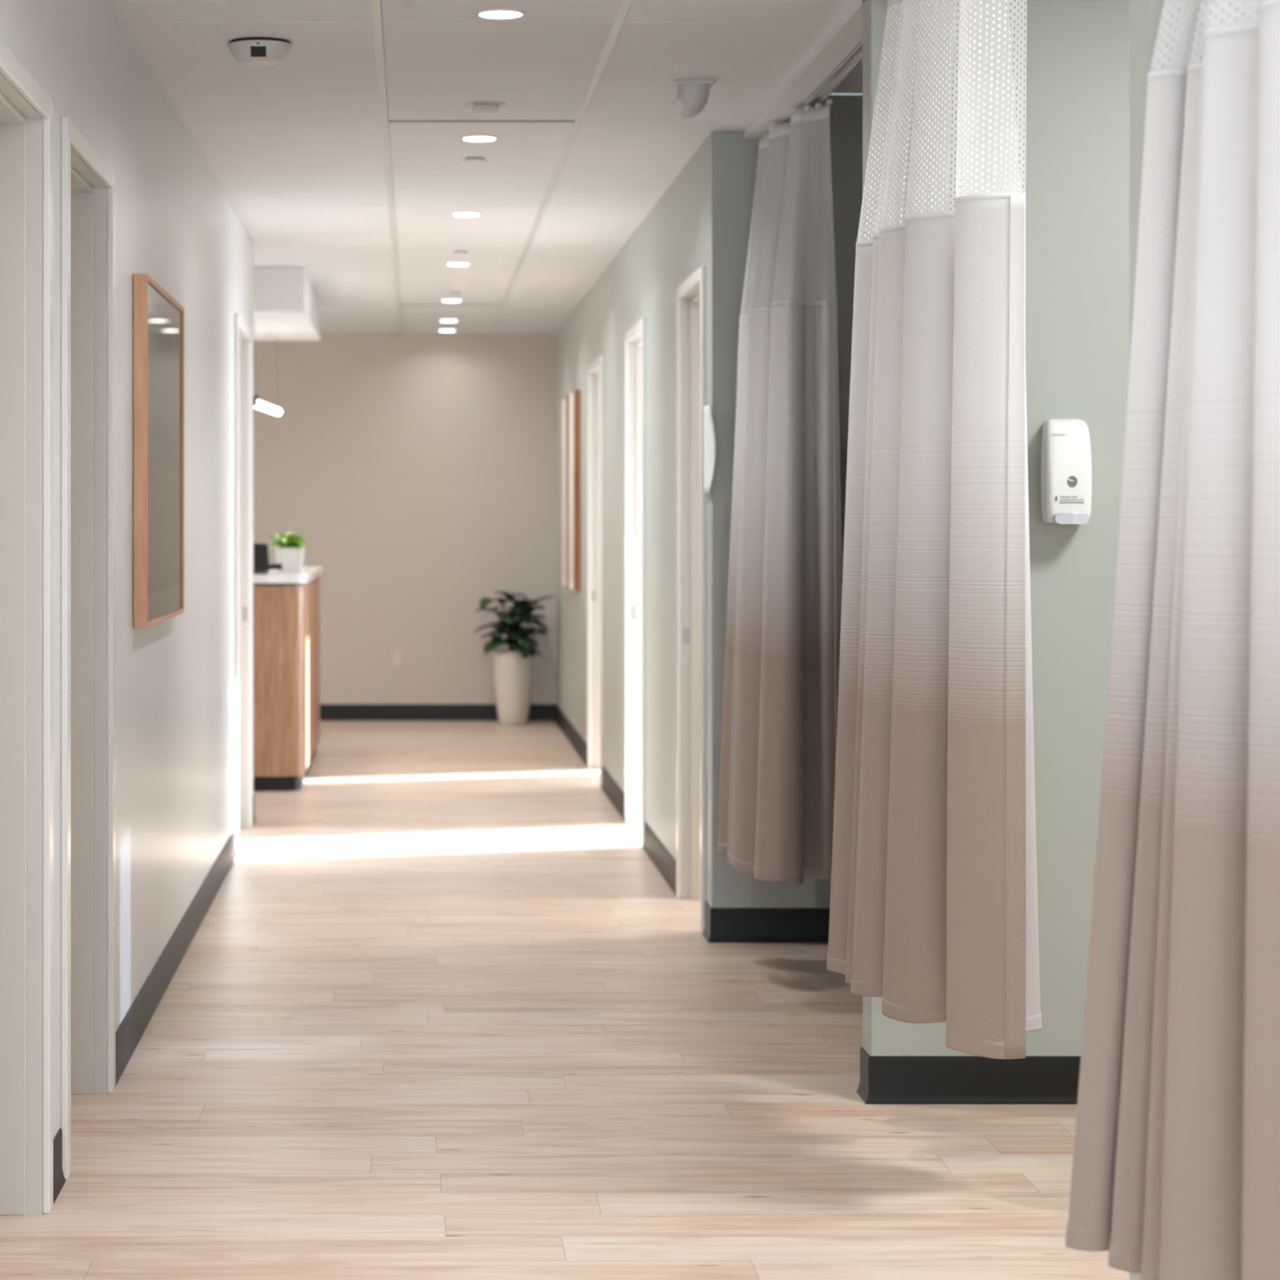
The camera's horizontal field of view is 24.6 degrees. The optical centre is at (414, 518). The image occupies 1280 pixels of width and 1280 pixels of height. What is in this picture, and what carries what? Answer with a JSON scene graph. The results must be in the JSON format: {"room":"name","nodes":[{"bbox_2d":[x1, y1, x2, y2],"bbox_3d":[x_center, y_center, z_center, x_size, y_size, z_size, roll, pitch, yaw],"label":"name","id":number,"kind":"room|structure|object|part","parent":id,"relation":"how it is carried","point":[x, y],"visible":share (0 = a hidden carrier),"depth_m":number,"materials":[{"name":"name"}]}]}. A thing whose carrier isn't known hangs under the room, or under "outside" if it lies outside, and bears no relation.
{"room":"medical clinic corridor","nodes":[
{"label":"medical clinic corridor","id":0,"kind":"room"},
{"bbox_2d":[0,0,253,1138],"bbox_3d":[-0.796,0.060,5.350,0.120,2.629,15.900,0,0,0],"label":"wall","id":1,"kind":"structure","parent":0,"point":[175,225],"depth_m":8.43,"materials":[{"name":"white paint"}]},
{"bbox_2d":[0,40,53,1215],"bbox_3d":[-0.804,0.270,5.330,0.164,2.210,0.984,0,0,0],"label":"door","id":2,"kind":"structure","parent":1,"relation":"in","point":[26,109],"depth_m":5.75,"materials":[{"name":"white wood"}]},
{"bbox_2d":[61,116,115,1179],"bbox_3d":[-0.804,0.270,6.545,0.164,2.210,0.974,0,0,0],"label":"door","id":3,"kind":"structure","parent":1,"relation":"in","point":[87,180],"depth_m":6.96,"materials":[{"name":"white wood"}]},
{"bbox_2d":[53,795,256,1204],"bbox_3d":[-0.730,1.319,8.855,0.012,0.111,8.890,0,0,0],"label":"baseboard","id":4,"kind":"structure","parent":1,"relation":"attached to","point":[136,1020],"depth_m":8.39,"materials":[{"name":"black rubber"}]},
{"bbox_2d":[133,273,184,628],"bbox_3d":[-0.716,-0.175,8.210,0.036,0.924,1.220,0,0,0],"label":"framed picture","id":5,"kind":"object","parent":1,"relation":"attached to","point":[158,318],"visible":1,"depth_m":8.00,"materials":[{"name":"brown wood"}]},
{"bbox_3d":[-0.705,-0.175,8.210,0.001,0.896,1.192,0,0,0],"label":"glass","id":6,"kind":"part","parent":5,"relation":"part of","materials":[{"name":"glass"}]},
{"bbox_2d":[234,313,253,855],"bbox_3d":[-0.804,0.270,12.440,0.164,2.210,1.104,0,0,0],"label":"door","id":7,"kind":"structure","parent":1,"relation":"in","point":[243,334],"depth_m":12.93,"materials":[{"name":"white wood"}]},
{"bbox_3d":[-0.753,0.425,12.930,0.023,0.060,0.002,0,0,0],"label":"strike plate","id":8,"kind":"part","parent":7,"relation":"part of","materials":[{"name":"silver metal"}]},
{"bbox_2d":[110,0,793,333],"bbox_3d":[0.112,-1.252,8.650,1.696,0.004,22.300,0,0,0],"label":"ceiling grid","id":9,"kind":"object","parent":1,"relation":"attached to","point":[376,12],"depth_m":9.21,"materials":[{"name":"white metal"}]},
{"bbox_2d":[253,333,556,704],"bbox_3d":[-1.959,0.060,19.875,6.082,2.629,0.150,0,0,0],"label":"wall","id":10,"kind":"structure","parent":0,"point":[419,471],"depth_m":19.80,"materials":[{"name":"beige paint"}]},
{"bbox_2d":[391,648,402,666],"bbox_3d":[-0.117,0.950,19.796,0.072,0.116,0.008,0,0,0],"label":"wall outlet","id":11,"kind":"object","parent":10,"relation":"attached to","point":[397,654],"visible":1,"depth_m":19.79,"materials":[{"name":"beige plastic"}]},
{"bbox_2d":[320,704,555,720],"bbox_3d":[-1.969,1.319,19.794,5.862,0.111,0.012,0,0,0],"label":"baseboard","id":12,"kind":"structure","parent":10,"relation":"attached to","point":[327,712],"depth_m":19.79,"materials":[{"name":"black rubber"}]},
{"bbox_2d":[116,0,862,333],"bbox_3d":[-0.450,-1.379,8.675,9.100,0.251,22.550,0,0,0],"label":"ceiling","id":13,"kind":"structure","parent":0,"point":[202,91],"depth_m":9.29,"materials":[{"name":"white paint"}]},
{"bbox_2d":[227,36,291,66],"bbox_3d":[-0.408,-1.225,7.680,0.168,0.058,0.168,0,0,0],"label":"smoke detector","id":14,"kind":"object","parent":13,"relation":"attached to","point":[256,51],"visible":1,"depth_m":7.62,"materials":[{"name":"white plastic"}]},
{"bbox_2d":[250,45,266,57],"bbox_3d":[-0.408,-1.220,7.616,0.040,0.029,0.028,0,0,0],"label":"grille","id":15,"kind":"object","parent":14,"relation":"attached to","point":[255,51],"depth_m":7.61,"materials":[{"name":"black plastic"}]},
{"bbox_2d":[253,266,319,340],"bbox_3d":[-2.775,-1.144,15.780,4.450,0.220,2.440,0,0,0],"label":"soffit","id":16,"kind":"object","parent":13,"relation":"attached to","point":[286,304],"depth_m":14.58,"materials":[{"name":"white paint"}]},
{"bbox_2d":[253,393,282,415],"bbox_3d":[-0.807,-0.806,15.831,0.044,0.455,1.364,0,0,3],"label":"pendant light","id":17,"kind":"object","parent":16,"relation":"hanging from","point":[258,404],"visible":0.76,"depth_m":15.68,"materials":[{"name":"white"}]},
{"bbox_2d":[438,328,456,331],"bbox_3d":[0.217,-1.250,19.420,0.124,0.007,0.124,0,0,0],"label":"recessed light","id":18,"kind":"object","parent":13,"relation":"in","point":[443,330],"visible":1,"depth_m":19.38,"materials":[{"name":"white"}]},
{"bbox_2d":[439,319,458,321],"bbox_3d":[0.215,-1.250,18.450,0.124,0.007,0.124,0,0,0],"label":"recessed light","id":19,"kind":"object","parent":13,"relation":"in","point":[442,320],"visible":1,"depth_m":18.41,"materials":[{"name":"white"}]},
{"bbox_2d":[440,298,462,302],"bbox_3d":[0.213,-1.250,16.750,0.124,0.007,0.124,0,0,0],"label":"recessed light","id":20,"kind":"object","parent":13,"relation":"in","point":[448,300],"visible":1,"depth_m":16.72,"materials":[{"name":"white"}]},
{"bbox_2d":[448,292,462,294],"bbox_3d":[0.225,-1.249,16.200,0.080,0.010,0.080,0,0,0],"label":"sprinkler cover","id":21,"kind":"object","parent":13,"relation":"attached to","point":[450,293],"visible":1,"depth_m":16.18,"materials":[{"name":"white metal"}]},
{"bbox_2d":[445,262,470,265],"bbox_3d":[0.213,-1.250,14.350,0.124,0.007,0.124,0,0,0],"label":"recessed light","id":22,"kind":"object","parent":13,"relation":"in","point":[453,263],"visible":1,"depth_m":14.31,"materials":[{"name":"white"}]},
{"bbox_2d":[452,250,469,253],"bbox_3d":[0.215,-1.249,13.700,0.080,0.010,0.080,0,0,0],"label":"sprinkler cover","id":23,"kind":"object","parent":13,"relation":"attached to","point":[455,251],"visible":1,"depth_m":13.68,"materials":[{"name":"white metal"}]},
{"bbox_2d":[451,212,481,216],"bbox_3d":[0.213,-1.250,12.000,0.124,0.007,0.124,0,0,0],"label":"recessed light","id":24,"kind":"object","parent":13,"relation":"in","point":[457,214],"visible":1,"depth_m":11.96,"materials":[{"name":"white"}]},
{"bbox_2d":[462,157,485,162],"bbox_3d":[0.208,-1.249,10.160,0.080,0.010,0.080,0,0,0],"label":"sprinkler cover","id":25,"kind":"object","parent":13,"relation":"attached to","point":[468,159],"visible":1,"depth_m":10.14,"materials":[{"name":"white metal"}]},
{"bbox_2d":[460,134,497,141],"bbox_3d":[0.213,-1.250,9.600,0.124,0.007,0.124,0,0,0],"label":"recessed light","id":26,"kind":"object","parent":13,"relation":"in","point":[476,137],"visible":1,"depth_m":9.57,"materials":[{"name":"white"}]},
{"bbox_2d":[465,101,506,112],"bbox_3d":[0.215,-1.243,8.830,0.124,0.022,0.124,0,0,0],"label":"sensor","id":27,"kind":"object","parent":13,"relation":"attached to","point":[477,106],"visible":1,"depth_m":8.79,"materials":[{"name":"white plastic"}]},
{"bbox_2d":[475,8,525,18],"bbox_3d":[0.213,-1.250,7.230,0.124,0.007,0.124,0,0,0],"label":"recessed light","id":28,"kind":"object","parent":13,"relation":"in","point":[495,13],"visible":1,"depth_m":7.21,"materials":[{"name":"white"}]},
{"bbox_2d":[671,79,715,118],"bbox_3d":[0.800,-1.202,8.380,0.117,0.105,0.100,0,0,0],"label":"sensor","id":29,"kind":"object","parent":13,"relation":"attached to","point":[692,95],"visible":1,"depth_m":8.34,"materials":[{"name":"white plastic"}]},
{"bbox_3d":[0.800,-1.248,8.380,0.116,0.012,0.100,0,0,0],"label":"plate","id":30,"kind":"part","parent":29,"relation":"part of","materials":[{"name":"white plastic"}]},
{"bbox_2d":[784,40,862,136],"bbox_3d":[1.175,-1.298,8.215,0.046,0.154,2.430,0,0,0],"label":"track","id":31,"kind":"object","parent":13,"relation":"hanging from","point":[855,58],"visible":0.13,"depth_m":8.12,"materials":[{"name":"silver metal"}]},
{"bbox_2d":[717,98,842,884],"bbox_3d":[1.091,-0.083,8.846,0.296,2.276,1.045,0,0,-4],"label":"privacy curtain","id":32,"kind":"object","parent":31,"relation":"hanging from","point":[781,673],"visible":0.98,"depth_m":8.53,"materials":[{"name":"white fabric"}]},
{"bbox_3d":[1.095,0.212,8.797,0.294,1.685,0.944,0,0,-4],"label":"fabric panel","id":33,"kind":"part","parent":32,"relation":"part of","materials":[{"name":"grey fabric"}]},
{"bbox_3d":[1.175,-1.298,5.615,0.046,0.154,2.430,0,0,0],"label":"track","id":34,"kind":"object","parent":13,"relation":"hanging from","visible":0},
{"bbox_2d":[826,0,1041,1059],"bbox_3d":[1.105,-0.083,6.225,0.247,2.275,1.111,0,0,-8],"label":"privacy curtain","id":35,"kind":"object","parent":34,"relation":"hanging from","point":[934,912],"visible":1,"depth_m":6.05,"materials":[{"name":"white fabric"}]},
{"bbox_2d":[0,720,1129,1279],"bbox_3d":[-0.450,1.425,8.675,9.100,0.100,22.550,0,0,0],"label":"floor","id":36,"kind":"structure","parent":0,"point":[441,1011],"depth_m":6.97,"materials":[{"name":"brown wood"}]},
{"bbox_2d":[253,566,322,791],"bbox_3d":[-1.573,0.830,15.935,2.055,1.090,2.610,0,0,0],"label":"reception desk","id":37,"kind":"object","parent":36,"relation":"on","point":[286,606],"visible":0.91,"depth_m":14.66,"materials":[{"name":"laminate"}]},
{"bbox_2d":[253,542,282,573],"bbox_3d":[-0.806,0.203,14.940,0.258,0.164,0.180,0,0,0],"label":"card terminal","id":38,"kind":"object","parent":37,"relation":"on","point":[262,565],"visible":0.52,"depth_m":14.93,"materials":[{"name":"black plastic"}]},
{"bbox_2d":[266,533,305,573],"bbox_3d":[-0.677,0.181,15.245,0.216,0.208,0.218,0,0,0],"label":"potted plant","id":39,"kind":"object","parent":37,"relation":"on","point":[288,553],"visible":0.98,"depth_m":15.18,"materials":[{"name":"green plant"}]},
{"bbox_3d":[-0.655,0.220,15.250,0.149,0.130,0.149,0,0,0],"label":"pot","id":40,"kind":"part","parent":39,"relation":"part of","materials":[{"name":"white ceramic"}]},
{"bbox_2d":[253,566,322,582],"bbox_3d":[-1.573,0.306,15.935,2.055,0.042,2.610,0,0,0],"label":"countertop","id":41,"kind":"structure","parent":37,"relation":"on","point":[308,573],"depth_m":14.66,"materials":[{"name":"white stone"}]},
{"bbox_2d":[474,591,555,725],"bbox_3d":[0.683,0.932,19.442,0.488,0.887,0.563,0,0,43],"label":"potted plant","id":42,"kind":"object","parent":36,"relation":"on","point":[513,668],"visible":1,"depth_m":19.32,"materials":[{"name":"green plant"}]},
{"bbox_3d":[0.655,0.748,19.420,0.179,0.335,0.164,0,0,0],"label":"stem","id":43,"kind":"part","parent":42,"relation":"part of","materials":[{"name":"green plant"}]},
{"bbox_3d":[0.655,1.129,19.420,0.266,0.492,0.271,0,0,0],"label":"planter","id":44,"kind":"part","parent":42,"relation":"part of","materials":[{"name":"beige ceramic"}]},
{"bbox_2d":[556,136,708,902],"bbox_3d":[1.022,0.060,14.685,0.120,2.629,10.230,0,0,0],"label":"wall","id":45,"kind":"structure","parent":0,"point":[669,245],"depth_m":12.08,"materials":[{"name":"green paint"}]},
{"bbox_2d":[560,395,568,587],"bbox_3d":[0.941,-0.160,18.020,0.040,1.170,0.600,0,0,0],"label":"framed picture","id":46,"kind":"object","parent":45,"relation":"attached to","point":[564,402],"visible":0.73,"depth_m":17.98,"materials":[{"name":"brown wood"}]},
{"bbox_2d":[562,404,566,578],"bbox_3d":[0.924,-0.160,18.020,0.001,1.062,0.492,0,0,0],"label":"print","id":47,"kind":"object","parent":46,"relation":"attached to","point":[564,406],"depth_m":17.98},
{"bbox_2d":[568,389,580,591],"bbox_3d":[0.941,-0.160,17.200,0.040,1.170,0.600,0,0,0],"label":"framed picture","id":48,"kind":"object","parent":45,"relation":"attached to","point":[574,397],"visible":1,"depth_m":16.90,"materials":[{"name":"brown wood"}]},
{"bbox_2d":[568,399,573,582],"bbox_3d":[0.924,-0.160,17.200,0.001,1.062,0.492,0,0,0],"label":"print","id":49,"kind":"object","parent":48,"relation":"attached to","point":[571,401],"depth_m":17.19},
{"bbox_2d":[587,354,603,786],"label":"door","id":50,"kind":"structure","parent":45,"relation":"in","point":[595,369],"depth_m":15.96,"materials":[{"name":"white wood"}]},
{"bbox_3d":[0.980,0.425,15.960,0.023,0.060,0.002,0,0,0],"label":"strike plate","id":51,"kind":"part","parent":50,"relation":"part of","materials":[{"name":"silver metal"}]},
{"bbox_2d":[555,704,675,895],"bbox_3d":[0.957,1.319,15.199,0.012,0.111,9.202,0,0,0],"label":"baseboard","id":52,"kind":"structure","parent":45,"relation":"attached to","point":[655,849],"depth_m":13.56,"materials":[{"name":"black rubber"}]},
{"bbox_2d":[624,317,645,847],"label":"door","id":53,"kind":"structure","parent":45,"relation":"in","point":[635,337],"depth_m":13.12,"materials":[{"name":"white wood"}]},
{"bbox_3d":[0.980,0.425,13.120,0.023,0.060,0.002,0,0,0],"label":"strike plate","id":54,"kind":"part","parent":53,"relation":"part of","materials":[{"name":"silver metal"}]},
{"bbox_2d":[675,265,706,933],"bbox_3d":[1.443,0.270,10.110,0.989,2.210,0.944,0,0,0],"label":"door","id":55,"kind":"structure","parent":45,"relation":"in","point":[691,295],"depth_m":10.51,"materials":[{"name":"white wood"}]},
{"bbox_3d":[0.980,0.425,10.520,0.023,0.060,0.002,0,0,0],"label":"strike plate","id":56,"kind":"part","parent":55,"relation":"part of","materials":[{"name":"silver metal"}]},
{"bbox_2d":[703,404,715,493],"bbox_3d":[0.951,-0.223,9.502,0.021,0.286,0.216,0,0,-4],"label":"wall-mounted dispenser","id":57,"kind":"object","parent":45,"relation":"attached to","point":[709,444],"visible":1,"depth_m":9.45,"materials":[{"name":"white plastic"}]},
{"bbox_2d":[707,93,862,907],"bbox_3d":[2.481,0.000,9.510,3.038,2.750,0.120,0,0,0],"label":"wall","id":58,"kind":"structure","parent":0,"point":[732,158],"depth_m":9.45,"materials":[{"name":"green paint"}]},
{"bbox_2d":[702,901,830,942],"bbox_3d":[2.425,1.319,9.530,2.950,0.111,0.184,0,0,0],"label":"baseboard","id":59,"kind":"structure","parent":58,"relation":"attached to","point":[722,925],"depth_m":9.45,"materials":[{"name":"black rubber"}]},
{"bbox_2d":[815,448,847,908],"bbox_3d":[2.100,0.519,9.435,1.600,1.488,0.030,0,0,0],"label":"trim","id":60,"kind":"structure","parent":58,"relation":"attached to","point":[823,886],"depth_m":9.43,"materials":[{"name":"grey"}]},
{"bbox_2d":[862,0,1129,1056],"bbox_3d":[2.535,0.000,6.910,2.930,2.750,0.120,0,0,0],"label":"wall","id":61,"kind":"structure","parent":0,"point":[1077,181],"depth_m":6.85,"materials":[{"name":"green paint"}]},
{"bbox_2d":[744,0,865,138],"bbox_3d":[1.110,-1.367,3.425,0.080,0.275,12.050,0,0,0],"label":"trim","id":62,"kind":"structure","parent":61,"relation":"attached to","point":[846,34],"depth_m":8.02,"materials":[{"name":"white paint"}]},
{"bbox_2d":[856,1046,1080,1104],"bbox_3d":[2.479,1.319,6.910,2.842,0.111,0.144,0,0,0],"label":"baseboard","id":63,"kind":"structure","parent":61,"relation":"attached to","point":[883,1080],"depth_m":6.84,"materials":[{"name":"black rubber"}]},
{"bbox_2d":[1040,418,1092,524],"bbox_3d":[1.520,-0.109,6.795,0.106,0.248,0.110,0,0,0],"label":"soap dispenser","id":64,"kind":"object","parent":61,"relation":"attached to","point":[1066,468],"visible":1,"depth_m":6.76,"materials":[{"name":"white plastic"}]},
{"bbox_3d":[1.522,0.001,6.765,0.080,0.027,0.050,0,0,0],"label":"push lever","id":65,"kind":"part","parent":64,"relation":"part of","materials":[{"name":"grey plastic"}]},
{"bbox_2d":[1129,0,1199,1279],"bbox_3d":[2.535,0.000,4.310,2.930,2.750,0.120,0,0,0],"label":"wall","id":66,"kind":"structure","parent":0,"point":[1144,15],"depth_m":4.32,"materials":[{"name":"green paint"}]},
{"bbox_3d":[1.175,-1.298,3.015,0.046,0.154,2.430,0,0,0],"label":"track","id":67,"kind":"object","parent":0,"visible":0},
{"bbox_2d":[1065,0,1279,1279],"bbox_3d":[1.129,-0.083,3.740,0.382,2.275,0.905,0,0,0],"label":"privacy curtain","id":68,"kind":"object","parent":67,"relation":"hanging from","point":[1175,1171],"visible":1,"depth_m":3.75,"materials":[{"name":"white fabric"}]}
]}

